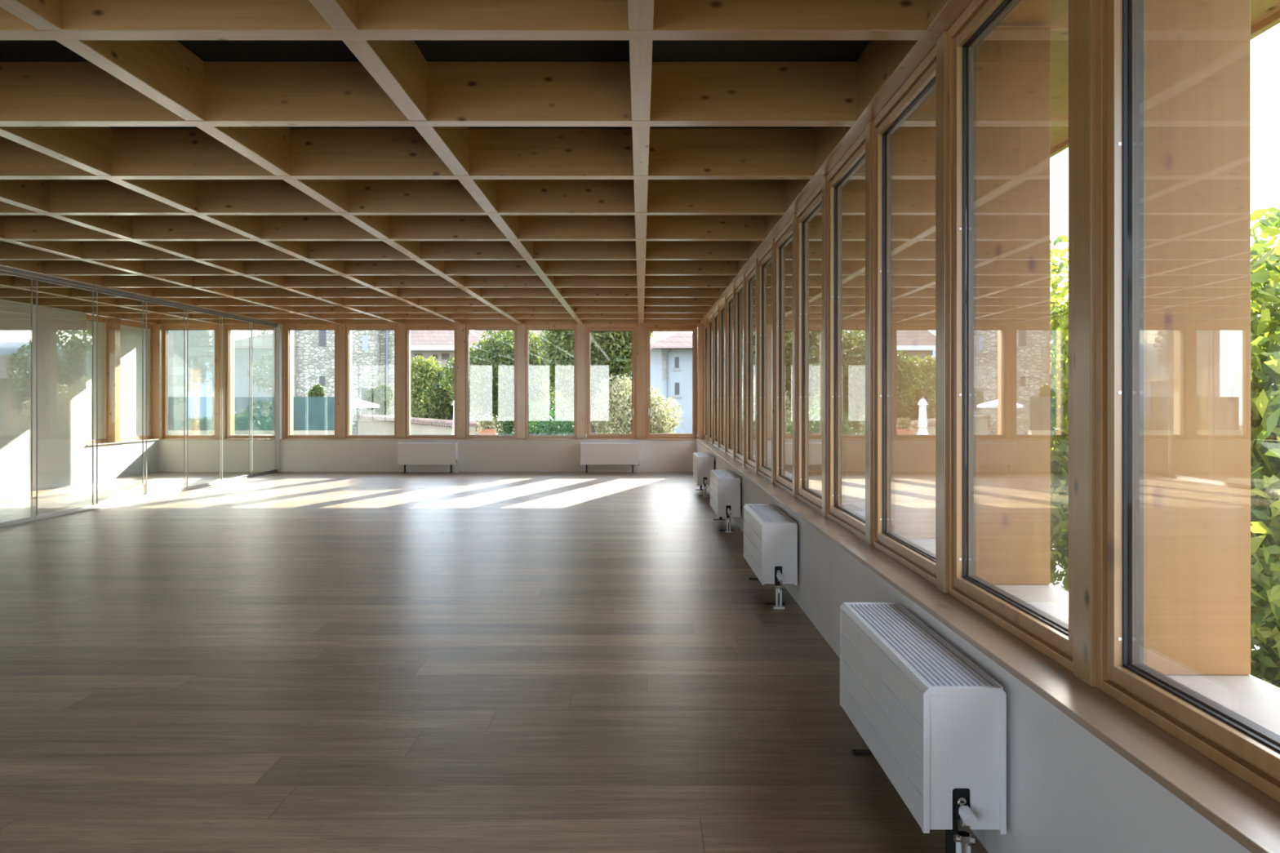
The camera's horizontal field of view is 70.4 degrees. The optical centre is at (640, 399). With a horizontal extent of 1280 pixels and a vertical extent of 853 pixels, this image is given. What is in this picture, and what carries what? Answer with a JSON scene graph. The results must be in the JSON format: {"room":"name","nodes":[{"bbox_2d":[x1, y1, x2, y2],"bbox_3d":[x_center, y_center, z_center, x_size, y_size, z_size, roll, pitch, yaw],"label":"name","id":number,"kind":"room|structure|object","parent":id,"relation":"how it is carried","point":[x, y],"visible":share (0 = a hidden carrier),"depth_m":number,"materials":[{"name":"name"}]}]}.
{"room":"empty open-plan office","nodes":[
{"label":"empty open-plan office","id":0,"kind":"room"},
{"bbox_2d":[0,299,158,495],"bbox_3d":[-9.744,-0.027,7.339,0.312,2.942,21.517,0,0,0],"label":"wall","id":1,"kind":"structure","parent":0,"point":[64,458],"depth_m":14.70,"materials":[{"name":"grey paint"}]},
{"bbox_2d":[86,314,107,444],"bbox_3d":[-9.764,-0.355,16.107,0.083,2.287,0.846,0,0,0],"label":"window","id":2,"kind":"structure","parent":1,"relation":"in","point":[89,317],"depth_m":16.48,"materials":[{"name":"brown wood"}]},
{"bbox_2d":[86,320,104,439],"bbox_3d":[-9.744,-0.337,16.107,0.005,2.107,0.738,0,0,0],"label":"window blind","id":3,"kind":"object","parent":2,"relation":"attached to","point":[89,323],"visible":0.43,"depth_m":16.19,"materials":[{"name":"white fabric"}]},
{"bbox_2d":[107,317,120,442],"bbox_3d":[-9.696,-0.354,16.620,0.216,2.288,0.175,0,0,0],"label":"post","id":4,"kind":"object","parent":1,"relation":"in","point":[113,323],"depth_m":16.53,"materials":[{"name":"brown wood"}]},
{"bbox_2d":[120,319,151,441],"bbox_3d":[-9.764,-0.355,17.365,0.083,2.287,1.309,0,0,0],"label":"window","id":5,"kind":"structure","parent":1,"relation":"in","point":[124,322],"depth_m":17.97,"materials":[{"name":"brown wood"}]},
{"bbox_2d":[120,324,149,437],"bbox_3d":[-9.744,-0.337,17.365,0.005,2.107,1.201,0,0,0],"label":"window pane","id":6,"kind":"object","parent":5,"relation":"attached to","point":[131,336],"visible":0.64,"depth_m":17.44,"materials":[{"name":"white fabric"}]},
{"bbox_2d":[158,440,696,471],"bbox_3d":[-4.290,1.607,18.277,10.860,1.594,0.521,0,0,0],"label":"wall","id":7,"kind":"structure","parent":0,"point":[203,455],"depth_m":18.02,"materials":[{"name":"paint"}]},
{"bbox_2d":[163,324,216,438],"bbox_3d":[-9.027,-0.355,18.201,1.074,2.287,0.083,0,0,0],"label":"window","id":8,"kind":"structure","parent":7,"relation":"in","point":[166,327],"depth_m":18.16,"materials":[{"name":"brown wood"}]},
{"bbox_2d":[216,324,226,438],"bbox_3d":[-8.400,-0.355,18.188,0.178,2.287,0.109,0,0,0],"label":"post","id":9,"kind":"object","parent":7,"relation":"in","point":[217,325],"depth_m":18.13,"materials":[{"name":"brown wood"}]},
{"bbox_2d":[226,324,275,438],"bbox_3d":[-7.800,-0.355,18.201,1.020,2.287,0.083,0,0,0],"label":"window","id":10,"kind":"structure","parent":7,"relation":"in","point":[228,327],"depth_m":18.16,"materials":[{"name":"brown wood"}]},
{"bbox_2d":[275,324,285,471],"bbox_3d":[-7.200,-0.027,18.112,0.178,2.942,0.260,0,0,0],"label":"post","id":11,"kind":"object","parent":7,"relation":"in","point":[283,325],"depth_m":18.02,"materials":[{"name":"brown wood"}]},
{"bbox_2d":[285,324,336,438],"bbox_3d":[-6.600,-0.355,18.201,1.020,2.287,0.083,0,0,0],"label":"window","id":12,"kind":"structure","parent":7,"relation":"in","point":[288,327],"depth_m":18.16,"materials":[{"name":"brown wood"}]},
{"bbox_2d":[336,324,346,438],"bbox_3d":[-6.000,-0.355,18.188,0.178,2.287,0.109,0,0,0],"label":"post","id":13,"kind":"object","parent":7,"relation":"in","point":[340,328],"depth_m":18.13,"materials":[{"name":"brown wood"}]},
{"bbox_2d":[346,324,396,438],"bbox_3d":[-5.400,-0.355,18.201,1.020,2.287,0.083,0,0,0],"label":"window","id":14,"kind":"structure","parent":7,"relation":"in","point":[348,327],"depth_m":18.16,"materials":[{"name":"brown wood"}]},
{"bbox_2d":[396,324,405,438],"bbox_3d":[-4.800,-0.355,18.188,0.178,2.287,0.109,0,0,0],"label":"post","id":15,"kind":"object","parent":7,"relation":"in","point":[401,328],"depth_m":18.13,"materials":[{"name":"brown wood"}]},
{"bbox_2d":[159,438,695,439],"bbox_3d":[-4.251,0.799,18.091,10.674,0.022,0.181,0,0,0],"label":"window sill","id":16,"kind":"structure","parent":7,"relation":"on","point":[162,438],"depth_m":18.00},
{"bbox_2d":[151,324,163,439],"bbox_3d":[-9.684,-0.355,18.133,0.240,2.287,0.216,0,0,0],"label":"post","id":17,"kind":"object","parent":16,"relation":"on","point":[157,329],"visible":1,"depth_m":18.03,"materials":[{"name":"brown wood"}]},
{"bbox_2d":[405,324,456,438],"bbox_3d":[-4.200,-0.355,18.201,1.020,2.287,0.083,0,0,0],"label":"window","id":18,"kind":"structure","parent":7,"relation":"in","point":[408,327],"depth_m":18.16,"materials":[{"name":"brown wood"}]},
{"bbox_2d":[456,324,465,438],"bbox_3d":[-3.600,-0.355,18.188,0.178,2.287,0.109,0,0,0],"label":"post","id":19,"kind":"object","parent":7,"relation":"in","point":[460,328],"depth_m":18.13,"materials":[{"name":"brown wood"}]},
{"bbox_2d":[465,324,516,438],"bbox_3d":[-3.000,-0.355,18.201,1.020,2.287,0.083,0,0,0],"label":"window","id":20,"kind":"structure","parent":7,"relation":"in","point":[468,327],"depth_m":18.16,"materials":[{"name":"brown wood"}]},
{"bbox_2d":[516,324,525,438],"bbox_3d":[-2.400,-0.355,18.188,0.178,2.287,0.109,0,0,0],"label":"post","id":21,"kind":"object","parent":7,"relation":"in","point":[521,328],"depth_m":18.13,"materials":[{"name":"brown wood"}]},
{"bbox_2d":[525,324,576,438],"bbox_3d":[-1.800,-0.355,18.201,1.020,2.287,0.083,0,0,0],"label":"window","id":22,"kind":"structure","parent":7,"relation":"in","point":[528,327],"depth_m":18.16,"materials":[{"name":"brown wood"}]},
{"bbox_2d":[636,324,645,438],"bbox_3d":[0.000,-0.355,18.188,0.178,2.287,0.109,0,0,0],"label":"post","id":23,"kind":"object","parent":7,"relation":"in","point":[641,328],"depth_m":18.13,"materials":[{"name":"brown wood"}]},
{"bbox_2d":[645,324,697,438],"bbox_3d":[0.611,-0.355,18.179,1.042,2.287,0.126,0,0,0],"label":"window","id":24,"kind":"structure","parent":7,"relation":"in","point":[693,328],"depth_m":18.17,"materials":[{"name":"brown wood"}]},
{"bbox_2d":[0,40,870,128],"bbox_3d":[-3.856,-1.893,7.450,12.688,0.144,22.220,0,0,0],"label":"ceiling","id":25,"kind":"structure","parent":0,"point":[10,50],"depth_m":4.73,"materials":[{"name":"black fabric"}]},
{"bbox_2d":[0,275,222,324],"bbox_3d":[-8.400,-1.659,7.351,0.100,0.319,21.541,0,0,0],"label":"ceiling beam","id":26,"kind":"structure","parent":25,"relation":"attached to","point":[5,281],"depth_m":13.69,"materials":[{"name":"brown wood"}]},
{"bbox_2d":[0,260,282,324],"bbox_3d":[-7.200,-1.659,7.351,0.100,0.319,21.541,0,0,0],"label":"ceiling beam","id":27,"kind":"structure","parent":25,"relation":"attached to","point":[33,266],"depth_m":11.97,"materials":[{"name":"brown wood"}]},
{"bbox_2d":[0,266,278,325],"bbox_3d":[-7.224,-1.479,12.900,0.053,0.042,10.200,0,0,0],"label":"track","id":28,"kind":"object","parent":27,"relation":"attached to","point":[2,268],"visible":1,"depth_m":12.52,"materials":[{"name":"silver metal"}]},
{"bbox_2d":[0,215,342,324],"bbox_3d":[-6.000,-1.659,7.351,0.100,0.319,21.541,0,0,0],"label":"ceiling beam","id":29,"kind":"structure","parent":25,"relation":"attached to","point":[71,249],"depth_m":10.53,"materials":[{"name":"brown wood"}]},
{"bbox_2d":[0,179,402,324],"bbox_3d":[-4.800,-1.659,7.351,0.100,0.319,21.541,0,0,0],"label":"ceiling beam","id":30,"kind":"structure","parent":25,"relation":"attached to","point":[33,195],"depth_m":8.26,"materials":[{"name":"brown wood"}]},
{"bbox_2d":[0,126,462,324],"bbox_3d":[-3.600,-1.659,7.351,0.100,0.319,21.541,0,0,0],"label":"ceiling beam","id":31,"kind":"structure","parent":25,"relation":"attached to","point":[87,148],"depth_m":6.52,"materials":[{"name":"brown wood"}]},
{"bbox_2d":[0,0,523,324],"bbox_3d":[-2.400,-1.659,7.351,0.100,0.319,21.541,0,0,0],"label":"ceiling beam","id":32,"kind":"structure","parent":25,"relation":"attached to","point":[166,72],"depth_m":4.74,"materials":[{"name":"brown wood"}]},
{"bbox_2d":[0,287,724,297],"bbox_3d":[-3.676,-1.659,13.326,12.328,0.321,0.104,0,0,0],"label":"ceiling beam","id":33,"kind":"structure","parent":25,"relation":"attached to","point":[5,292],"depth_m":13.28,"materials":[{"name":"brown wood"}]},
{"bbox_2d":[0,275,733,287],"bbox_3d":[-3.676,-1.659,12.127,12.328,0.321,0.104,0,0,0],"label":"ceiling beam","id":34,"kind":"structure","parent":25,"relation":"attached to","point":[108,281],"depth_m":12.07,"materials":[{"name":"brown wood"}]},
{"bbox_2d":[0,260,743,275],"bbox_3d":[-3.676,-1.659,10.928,12.328,0.321,0.104,0,0,0],"label":"ceiling beam","id":35,"kind":"structure","parent":25,"relation":"attached to","point":[52,268],"depth_m":10.88,"materials":[{"name":"brown wood"}]},
{"bbox_2d":[37,297,718,306],"bbox_3d":[-3.676,-1.659,14.525,12.328,0.321,0.104,0,0,0],"label":"ceiling beam","id":36,"kind":"structure","parent":25,"relation":"attached to","point":[41,301],"depth_m":14.47,"materials":[{"name":"brown wood"}]},
{"bbox_2d":[0,240,756,260],"bbox_3d":[-3.676,-1.659,9.730,12.328,0.321,0.104,0,0,0],"label":"ceiling beam","id":37,"kind":"structure","parent":25,"relation":"attached to","point":[92,250],"depth_m":9.68,"materials":[{"name":"brown wood"}]},
{"bbox_2d":[0,215,772,240],"bbox_3d":[-3.676,-1.659,8.531,12.328,0.321,0.104,0,0,0],"label":"ceiling beam","id":38,"kind":"structure","parent":25,"relation":"attached to","point":[17,228],"depth_m":8.48,"materials":[{"name":"brown wood"}]},
{"bbox_2d":[83,306,711,313],"bbox_3d":[-3.676,-1.659,15.724,12.328,0.321,0.104,0,0,0],"label":"ceiling beam","id":39,"kind":"structure","parent":25,"relation":"attached to","point":[88,309],"depth_m":15.67,"materials":[{"name":"brown wood"}]},
{"bbox_2d":[0,179,795,215],"bbox_3d":[-3.676,-1.659,7.332,12.328,0.321,0.104,0,0,0],"label":"ceiling beam","id":40,"kind":"structure","parent":25,"relation":"attached to","point":[66,197],"depth_m":7.28,"materials":[{"name":"brown wood"}]},
{"bbox_2d":[120,313,707,319],"bbox_3d":[-3.676,-1.659,16.922,12.328,0.321,0.104,0,0,0],"label":"ceiling beam","id":41,"kind":"structure","parent":25,"relation":"attached to","point":[126,316],"depth_m":16.87,"materials":[{"name":"brown wood"}]},
{"bbox_2d":[157,319,698,324],"bbox_3d":[-3.676,-1.659,18.121,12.328,0.321,0.104,0,0,0],"label":"ceiling beam","id":42,"kind":"structure","parent":25,"relation":"attached to","point":[165,322],"depth_m":18.07,"materials":[{"name":"brown wood"}]},
{"bbox_2d":[576,324,585,438],"bbox_3d":[-1.200,-0.355,18.188,0.178,2.287,0.109,0,0,0],"label":"post","id":43,"kind":"object","parent":42,"relation":"attached to","point":[580,328],"depth_m":18.13,"materials":[{"name":"brown wood"}]},
{"bbox_2d":[585,324,636,438],"bbox_3d":[-0.600,-0.355,18.179,1.020,2.287,0.126,0,0,0],"label":"window","id":44,"kind":"structure","parent":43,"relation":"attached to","point":[588,328],"depth_m":18.17,"materials":[{"name":"brown wood"}]},
{"bbox_2d":[0,128,865,179],"bbox_3d":[-3.676,-1.659,6.133,12.328,0.321,0.104,0,0,0],"label":"ceiling beam","id":45,"kind":"structure","parent":25,"relation":"attached to","point":[137,153],"depth_m":6.08,"materials":[{"name":"brown wood"}]},
{"bbox_2d":[308,0,582,324],"bbox_3d":[-1.200,-1.659,7.351,0.100,0.319,21.541,0,0,0],"label":"ceiling beam","id":46,"kind":"structure","parent":25,"relation":"attached to","point":[399,67],"depth_m":4.72,"materials":[{"name":"brown wood"}]},
{"bbox_2d":[0,61,1068,126],"bbox_3d":[-3.676,-1.659,4.934,12.328,0.321,0.104,0,0,0],"label":"ceiling beam","id":47,"kind":"structure","parent":25,"relation":"attached to","point":[33,93],"depth_m":4.88,"materials":[{"name":"brown wood"}]},
{"bbox_2d":[0,0,1253,39],"bbox_3d":[-3.676,-1.659,3.736,12.328,0.321,0.104,0,0,0],"label":"ceiling beam","id":48,"kind":"structure","parent":25,"relation":"attached to","point":[82,20],"depth_m":3.68,"materials":[{"name":"brown wood"}]},
{"bbox_2d":[627,0,653,324],"bbox_3d":[0.000,-1.659,7.351,0.100,0.319,21.541,0,0,0],"label":"ceiling beam","id":49,"kind":"structure","parent":25,"relation":"attached to","point":[641,12],"depth_m":4.71,"materials":[{"name":"brown wood"}]},
{"bbox_2d":[698,0,973,324],"bbox_3d":[1.208,-1.659,7.375,0.098,0.319,21.589,0,0,0],"label":"ceiling beam","id":50,"kind":"structure","parent":25,"relation":"attached to","point":[883,66],"depth_m":4.72,"materials":[{"name":"brown wood"}]},
{"bbox_2d":[857,0,1279,173],"bbox_3d":[1.876,-1.555,7.571,1.224,0.078,21.982,0,0,0],"label":"soffit","id":51,"kind":"structure","parent":50,"relation":"attached to","point":[1026,12],"depth_m":3.67,"materials":[{"name":"brown wood"}]},
{"bbox_2d":[0,471,988,852],"bbox_3d":[-4.260,1.516,7.291,11.160,0.144,21.901,0,0,0],"label":"floor","id":52,"kind":"structure","parent":0,"point":[278,662],"depth_m":4.68,"materials":[{"name":"brown wood"}]},
{"bbox_2d":[0,471,277,527],"bbox_3d":[-7.224,1.434,12.900,0.043,0.019,10.200,0,0,0],"label":"floor track","id":53,"kind":"object","parent":52,"relation":"on","point":[60,514],"visible":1,"depth_m":12.55,"materials":[{"name":"silver metal"}]},
{"bbox_2d":[0,270,35,525],"bbox_3d":[-7.224,-0.017,10.200,0.022,2.882,1.193,0,0,0],"label":"glass panel","id":54,"kind":"object","parent":53,"relation":"on","point":[31,277],"visible":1,"depth_m":10.75,"materials":[{"name":"glass"}]},
{"bbox_2d":[35,276,95,519],"bbox_3d":[-7.224,-0.017,11.400,0.022,2.882,1.193,0,0,0],"label":"glass panel","id":55,"kind":"object","parent":53,"relation":"on","point":[37,279],"visible":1,"depth_m":11.29,"materials":[{"name":"glass"}]},
{"bbox_2d":[94,288,145,506],"bbox_3d":[-7.224,-0.017,12.600,0.022,2.882,1.193,0,0,0],"label":"glass panel","id":56,"kind":"object","parent":53,"relation":"on","point":[143,495],"visible":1,"depth_m":12.49,"materials":[{"name":"glass"}]},
{"bbox_2d":[144,299,186,497],"bbox_3d":[-7.224,-0.017,13.800,0.022,2.882,1.193,0,0,0],"label":"glass panel","id":57,"kind":"object","parent":53,"relation":"on","point":[146,300],"visible":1,"depth_m":14.17,"materials":[{"name":"glass"}]},
{"bbox_2d":[397,442,459,472],"bbox_3d":[-4.168,1.148,17.880,1.184,0.590,0.271,0,0,0],"label":"radiator","id":58,"kind":"object","parent":52,"relation":"on","point":[408,453],"visible":1,"depth_m":17.75,"materials":[{"name":"white metal"}]},
{"bbox_2d":[580,442,640,472],"bbox_3d":[-0.589,1.148,17.880,1.184,0.590,0.271,0,0,0],"label":"radiator","id":59,"kind":"object","parent":52,"relation":"on","point":[591,453],"visible":1,"depth_m":17.75,"materials":[{"name":"white metal"}]},
{"bbox_2d":[693,452,715,497],"bbox_3d":[0.971,1.148,13.964,0.271,0.590,1.184,0,0,0],"label":"radiator","id":60,"kind":"object","parent":52,"relation":"on","point":[703,462],"visible":0.94,"depth_m":13.44,"materials":[{"name":"white metal"}]},
{"bbox_2d":[710,470,741,532],"bbox_3d":[0.971,1.148,10.382,0.271,0.590,1.184,0,0,0],"label":"radiator","id":61,"kind":"object","parent":52,"relation":"on","point":[725,485],"visible":1,"depth_m":9.85,"materials":[{"name":"white metal"}]},
{"bbox_2d":[743,503,797,608],"bbox_3d":[0.971,1.148,6.800,0.271,0.590,1.184,0,0,0],"label":"radiator","id":62,"kind":"object","parent":52,"relation":"on","point":[770,535],"visible":1,"depth_m":6.27,"materials":[{"name":"white metal"}]},
{"bbox_2d":[746,504,793,522],"bbox_3d":[0.963,0.866,6.827,0.210,0.022,1.096,0,0,0],"label":"grille","id":63,"kind":"object","parent":62,"relation":"attached to","point":[757,513],"depth_m":6.79,"materials":[{"name":"white metal"}]},
{"bbox_2d":[840,602,1006,852],"bbox_3d":[0.971,1.148,3.218,0.271,0.590,1.184,0,0,0],"label":"radiator","id":64,"kind":"object","parent":52,"relation":"on","point":[931,718],"visible":1,"depth_m":2.79,"materials":[{"name":"white metal"}]},
{"bbox_2d":[847,604,996,685],"bbox_3d":[0.963,0.866,3.245,0.210,0.022,1.096,0,0,0],"label":"grille","id":65,"kind":"object","parent":64,"relation":"attached to","point":[923,655],"depth_m":3.13,"materials":[{"name":"white metal"}]},
{"bbox_2d":[696,440,1251,852],"bbox_3d":[1.366,1.607,7.471,0.520,1.594,21.781,0,0,0],"label":"wall","id":66,"kind":"structure","parent":0,"point":[1068,791],"depth_m":2.50,"materials":[{"name":"paint"}]},
{"bbox_2d":[712,307,717,447],"bbox_3d":[1.288,-0.355,15.124,0.085,2.287,1.098,0,0,0],"label":"window","id":67,"kind":"structure","parent":66,"relation":"in","point":[715,313],"depth_m":15.59,"materials":[{"name":"brown wood"}]},
{"bbox_2d":[719,298,724,452],"bbox_3d":[1.288,-0.355,13.925,0.085,2.287,1.098,0,0,0],"label":"window","id":68,"kind":"structure","parent":66,"relation":"in","point":[722,306],"depth_m":14.39,"materials":[{"name":"brown wood"}]},
{"bbox_2d":[725,288,733,457],"bbox_3d":[1.288,-0.355,12.727,0.085,2.287,1.098,0,0,0],"label":"window","id":69,"kind":"structure","parent":66,"relation":"in","point":[729,299],"depth_m":13.19,"materials":[{"name":"brown wood"}]},
{"bbox_2d":[734,277,742,463],"bbox_3d":[1.288,-0.355,11.528,0.085,2.287,1.098,0,0,0],"label":"window","id":70,"kind":"structure","parent":66,"relation":"in","point":[739,286],"depth_m":11.91,"materials":[{"name":"brown wood"}]},
{"bbox_2d":[744,262,755,471],"bbox_3d":[1.288,-0.355,10.329,0.085,2.287,1.098,0,0,0],"label":"window","id":71,"kind":"structure","parent":66,"relation":"in","point":[749,277],"depth_m":10.70,"materials":[{"name":"brown wood"}]},
{"bbox_2d":[757,243,771,481],"bbox_3d":[1.288,-0.355,9.130,0.085,2.287,1.098,0,0,0],"label":"window","id":72,"kind":"structure","parent":66,"relation":"in","point":[764,261],"depth_m":9.47,"materials":[{"name":"brown wood"}]},
{"bbox_2d":[771,239,773,483],"bbox_3d":[1.282,-0.355,8.531,0.098,2.287,0.101,0,0,0],"label":"window frame","id":73,"kind":"structure","parent":66,"relation":"in","point":[772,240],"depth_m":8.49,"materials":[{"name":"brown wood"}]},
{"bbox_2d":[773,217,792,494],"bbox_3d":[1.288,-0.355,7.931,0.085,2.287,1.098,0,0,0],"label":"window","id":74,"kind":"structure","parent":66,"relation":"in","point":[783,242],"depth_m":8.18,"materials":[{"name":"brown wood"}]},
{"bbox_2d":[792,213,795,497],"bbox_3d":[1.282,-0.355,7.332,0.098,2.287,0.101,0,0,0],"label":"post","id":75,"kind":"object","parent":66,"relation":"in","point":[794,214],"depth_m":7.28,"materials":[{"name":"brown wood"}]},
{"bbox_2d":[795,182,822,513],"bbox_3d":[1.288,-0.355,6.733,0.085,2.287,1.098,0,0,0],"label":"window","id":76,"kind":"structure","parent":66,"relation":"in","point":[809,216],"depth_m":6.95,"materials":[{"name":"brown wood"}]},
{"bbox_2d":[822,176,826,516],"bbox_3d":[1.282,-0.355,6.133,0.098,2.287,0.101,0,0,0],"label":"post","id":77,"kind":"object","parent":66,"relation":"in","point":[824,179],"depth_m":6.08,"materials":[{"name":"brown wood"}]},
{"bbox_2d":[826,130,865,541],"bbox_3d":[1.288,-0.355,5.534,0.085,2.287,1.098,0,0,0],"label":"window","id":78,"kind":"structure","parent":66,"relation":"in","point":[854,159],"depth_m":6.00,"materials":[{"name":"brown wood"}]},
{"bbox_2d":[865,121,872,545],"bbox_3d":[1.282,-0.355,4.934,0.098,2.287,0.101,0,0,0],"label":"post","id":79,"kind":"object","parent":66,"relation":"in","point":[868,128],"depth_m":4.90,"materials":[{"name":"brown wood"}]},
{"bbox_2d":[872,44,936,586],"bbox_3d":[1.288,-0.355,4.335,0.085,2.287,1.098,0,0,0],"label":"window","id":80,"kind":"structure","parent":66,"relation":"in","point":[921,84],"depth_m":4.80,"materials":[{"name":"brown wood"}]},
{"bbox_2d":[936,31,947,593],"bbox_3d":[1.282,-0.355,3.736,0.098,2.287,0.101,0,0,0],"label":"post","id":81,"kind":"object","parent":66,"relation":"in","point":[942,42],"depth_m":3.72,"materials":[{"name":"brown wood"}]},
{"bbox_2d":[695,439,1279,852],"bbox_3d":[1.195,0.799,7.327,0.210,0.022,21.493,0,0,0],"label":"window sill","id":82,"kind":"structure","parent":66,"relation":"on","point":[1248,815],"depth_m":2.31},
{"bbox_2d":[697,324,703,439],"bbox_3d":[1.232,-0.355,18.138,0.194,2.287,0.206,0,0,0],"label":"post","id":83,"kind":"object","parent":82,"relation":"on","point":[700,326],"visible":0.56,"depth_m":18.04,"materials":[{"name":"brown wood"}]},
{"bbox_2d":[947,0,1073,672],"bbox_3d":[1.288,-0.355,3.136,0.085,2.287,1.098,0,0,0],"label":"window","id":84,"kind":"structure","parent":66,"relation":"in","point":[1051,636],"depth_m":3.60,"materials":[{"name":"brown wood"}]},
{"bbox_2d":[853,511,1279,735],"bbox_3d":[1.490,0.797,7.571,0.320,0.102,21.982,0,0,0],"label":"window sill","id":85,"kind":"structure","parent":66,"relation":"on","point":[1258,700],"depth_m":2.37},
{"bbox_2d":[842,174,865,511],"bbox_3d":[1.490,-0.376,6.133,0.316,2.243,0.175,0,0,0],"label":"timber fin","id":86,"kind":"structure","parent":85,"relation":"on","point":[854,191],"depth_m":6.04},
{"bbox_2d":[892,119,935,538],"bbox_3d":[1.490,-0.376,4.934,0.316,2.243,0.175,0,0,0],"label":"timber fin","id":87,"kind":"structure","parent":85,"relation":"on","point":[913,144],"depth_m":4.85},
{"bbox_2d":[976,26,1050,584],"bbox_3d":[1.490,-0.376,3.736,0.316,2.243,0.175,0,0,0],"label":"timber fin","id":88,"kind":"structure","parent":85,"relation":"on","point":[1013,64],"depth_m":3.65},
{"bbox_2d":[1143,0,1250,675],"bbox_3d":[1.490,-0.376,2.537,0.316,2.243,0.175,0,0,0],"label":"timber fin","id":89,"kind":"structure","parent":85,"relation":"on","point":[1197,53],"depth_m":2.45,"materials":[{"name":"wood"}]},
{"bbox_2d":[1073,0,1095,686],"bbox_3d":[1.282,-0.355,2.537,0.098,2.287,0.101,0,0,0],"label":"post","id":90,"kind":"object","parent":66,"relation":"in","point":[1084,11],"depth_m":2.52,"materials":[{"name":"brown wood"}]},
{"bbox_2d":[1095,0,1279,803],"bbox_3d":[1.288,-0.355,1.937,0.085,2.287,1.098,0,0,0],"label":"window","id":91,"kind":"structure","parent":66,"relation":"in","point":[1246,748],"depth_m":2.41,"materials":[{"name":"brown wood"}]},
{"label":"outside","id":92,"kind":"structure","parent":0,"visible":0},
{"bbox_2d":[1050,548,1259,650],"bbox_3d":[0.000,4.264,60.000,192.000,0.120,216.000,0,0,0],"label":"ground","id":93,"kind":"structure","parent":92,"point":[1059,567],"depth_m":20.82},
{"bbox_2d":[168,396,334,435],"bbox_3d":[-12.427,2.066,27.600,6.369,4.276,0.240,0,0,0],"label":"fence","id":94,"kind":"object","parent":93,"relation":"on","point":[312,415],"visible":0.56,"depth_m":27.60,"materials":[{"name":"green"}]},
{"bbox_2d":[168,330,394,435],"bbox_3d":[-15.375,-2.098,38.160,11.334,12.604,3.360,0,0,0],"label":"stone house","id":95,"kind":"structure","parent":93,"relation":"on","point":[313,351],"depth_m":37.02,"materials":[{"name":"grey stone"}]},
{"bbox_2d":[363,384,394,415],"bbox_3d":[-10.414,1.799,36.013,1.154,4.810,0.912,0,0,0],"label":"shrub","id":96,"kind":"object","parent":93,"relation":"on","point":[381,395],"visible":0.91,"depth_m":35.76,"materials":[{"name":"green plant"}]},
{"bbox_2d":[354,413,478,435],"bbox_3d":[-9.029,2.408,32.700,0.504,3.592,18.439,0,0,-29],"label":"wall","id":97,"kind":"structure","parent":93,"relation":"on","point":[367,424],"depth_m":29.50,"materials":[{"name":"paint"}]},
{"bbox_2d":[410,355,440,417],"bbox_3d":[-8.338,1.226,35.310,1.736,5.960,1.616,0,0,-33],"label":"shrub","id":98,"kind":"object","parent":93,"relation":"on","point":[420,373],"visible":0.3,"depth_m":34.91,"materials":[{"name":"green plant"}]},
{"bbox_2d":[420,365,454,420],"bbox_3d":[-6.671,1.510,30.965,1.446,5.391,1.401,0,0,40],"label":"shrub","id":99,"kind":"object","parent":93,"relation":"on","point":[438,406],"visible":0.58,"depth_m":30.57,"materials":[{"name":"green plant"}]},
{"bbox_2d":[410,330,500,435],"bbox_3d":[-12.290,-0.260,59.820,7.325,8.927,11.400,0,0,0],"label":"house","id":100,"kind":"structure","parent":93,"relation":"on","point":[440,344],"depth_m":55.19,"materials":[{"name":"paint"}]},
{"bbox_2d":[439,330,560,433],"bbox_3d":[-4.223,0.907,28.849,4.279,6.610,3.302,0,0,-14],"label":"tree","id":101,"kind":"object","parent":93,"relation":"on","point":[491,376],"visible":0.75,"depth_m":27.86,"materials":[{"name":"green plant"}]},
{"bbox_2d":[473,372,610,435],"bbox_3d":[-3.371,1.501,34.307,5.588,5.440,5.990,0,0,45],"label":"shrub","id":102,"kind":"object","parent":93,"relation":"on","point":[567,407],"visible":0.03,"depth_m":33.97,"materials":[{"name":"green plant"}]},
{"bbox_2d":[502,398,613,435],"bbox_3d":[-2.671,2.070,27.126,3.848,4.284,3.159,0,0,25],"label":"shrub","id":103,"kind":"object","parent":93,"relation":"on","point":[537,425],"visible":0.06,"depth_m":27.03,"materials":[{"name":"green plant"}]},
{"bbox_2d":[537,330,653,433],"bbox_3d":[-1.264,0.481,24.699,2.919,7.457,2.782,0,0,-27],"label":"tree","id":104,"kind":"object","parent":93,"relation":"on","point":[611,352],"visible":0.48,"depth_m":23.97,"materials":[{"name":"green plant"}]},
{"bbox_2d":[590,373,683,433],"bbox_3d":[-0.143,1.783,23.065,2.234,4.846,2.025,0,0,0],"label":"flowering shrub","id":105,"kind":"object","parent":93,"relation":"on","point":[616,418],"visible":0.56,"depth_m":22.71,"materials":[{"name":"green plant"}]},
{"bbox_2d":[649,332,692,433],"bbox_3d":[1.996,0.533,45.120,5.759,7.342,10.560,0,0,0],"label":"house","id":106,"kind":"structure","parent":93,"relation":"on","point":[670,355],"depth_m":40.80,"materials":[{"name":"paint"}]},
{"bbox_2d":[1050,235,1279,592],"bbox_3d":[5.678,1.112,10.142,4.418,6.200,3.772,0,0,-8],"label":"tree","id":107,"kind":"object","parent":93,"relation":"on","point":[1060,318],"visible":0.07,"depth_m":10.04,"materials":[{"name":"green plant"}]},
{"bbox_2d":[1250,206,1279,688],"bbox_3d":[5.331,1.380,6.525,3.184,5.664,3.788,0,0,35],"label":"tree","id":108,"kind":"object","parent":93,"relation":"on","point":[1264,317],"visible":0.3,"depth_m":6.29,"materials":[{"name":"green plant"}]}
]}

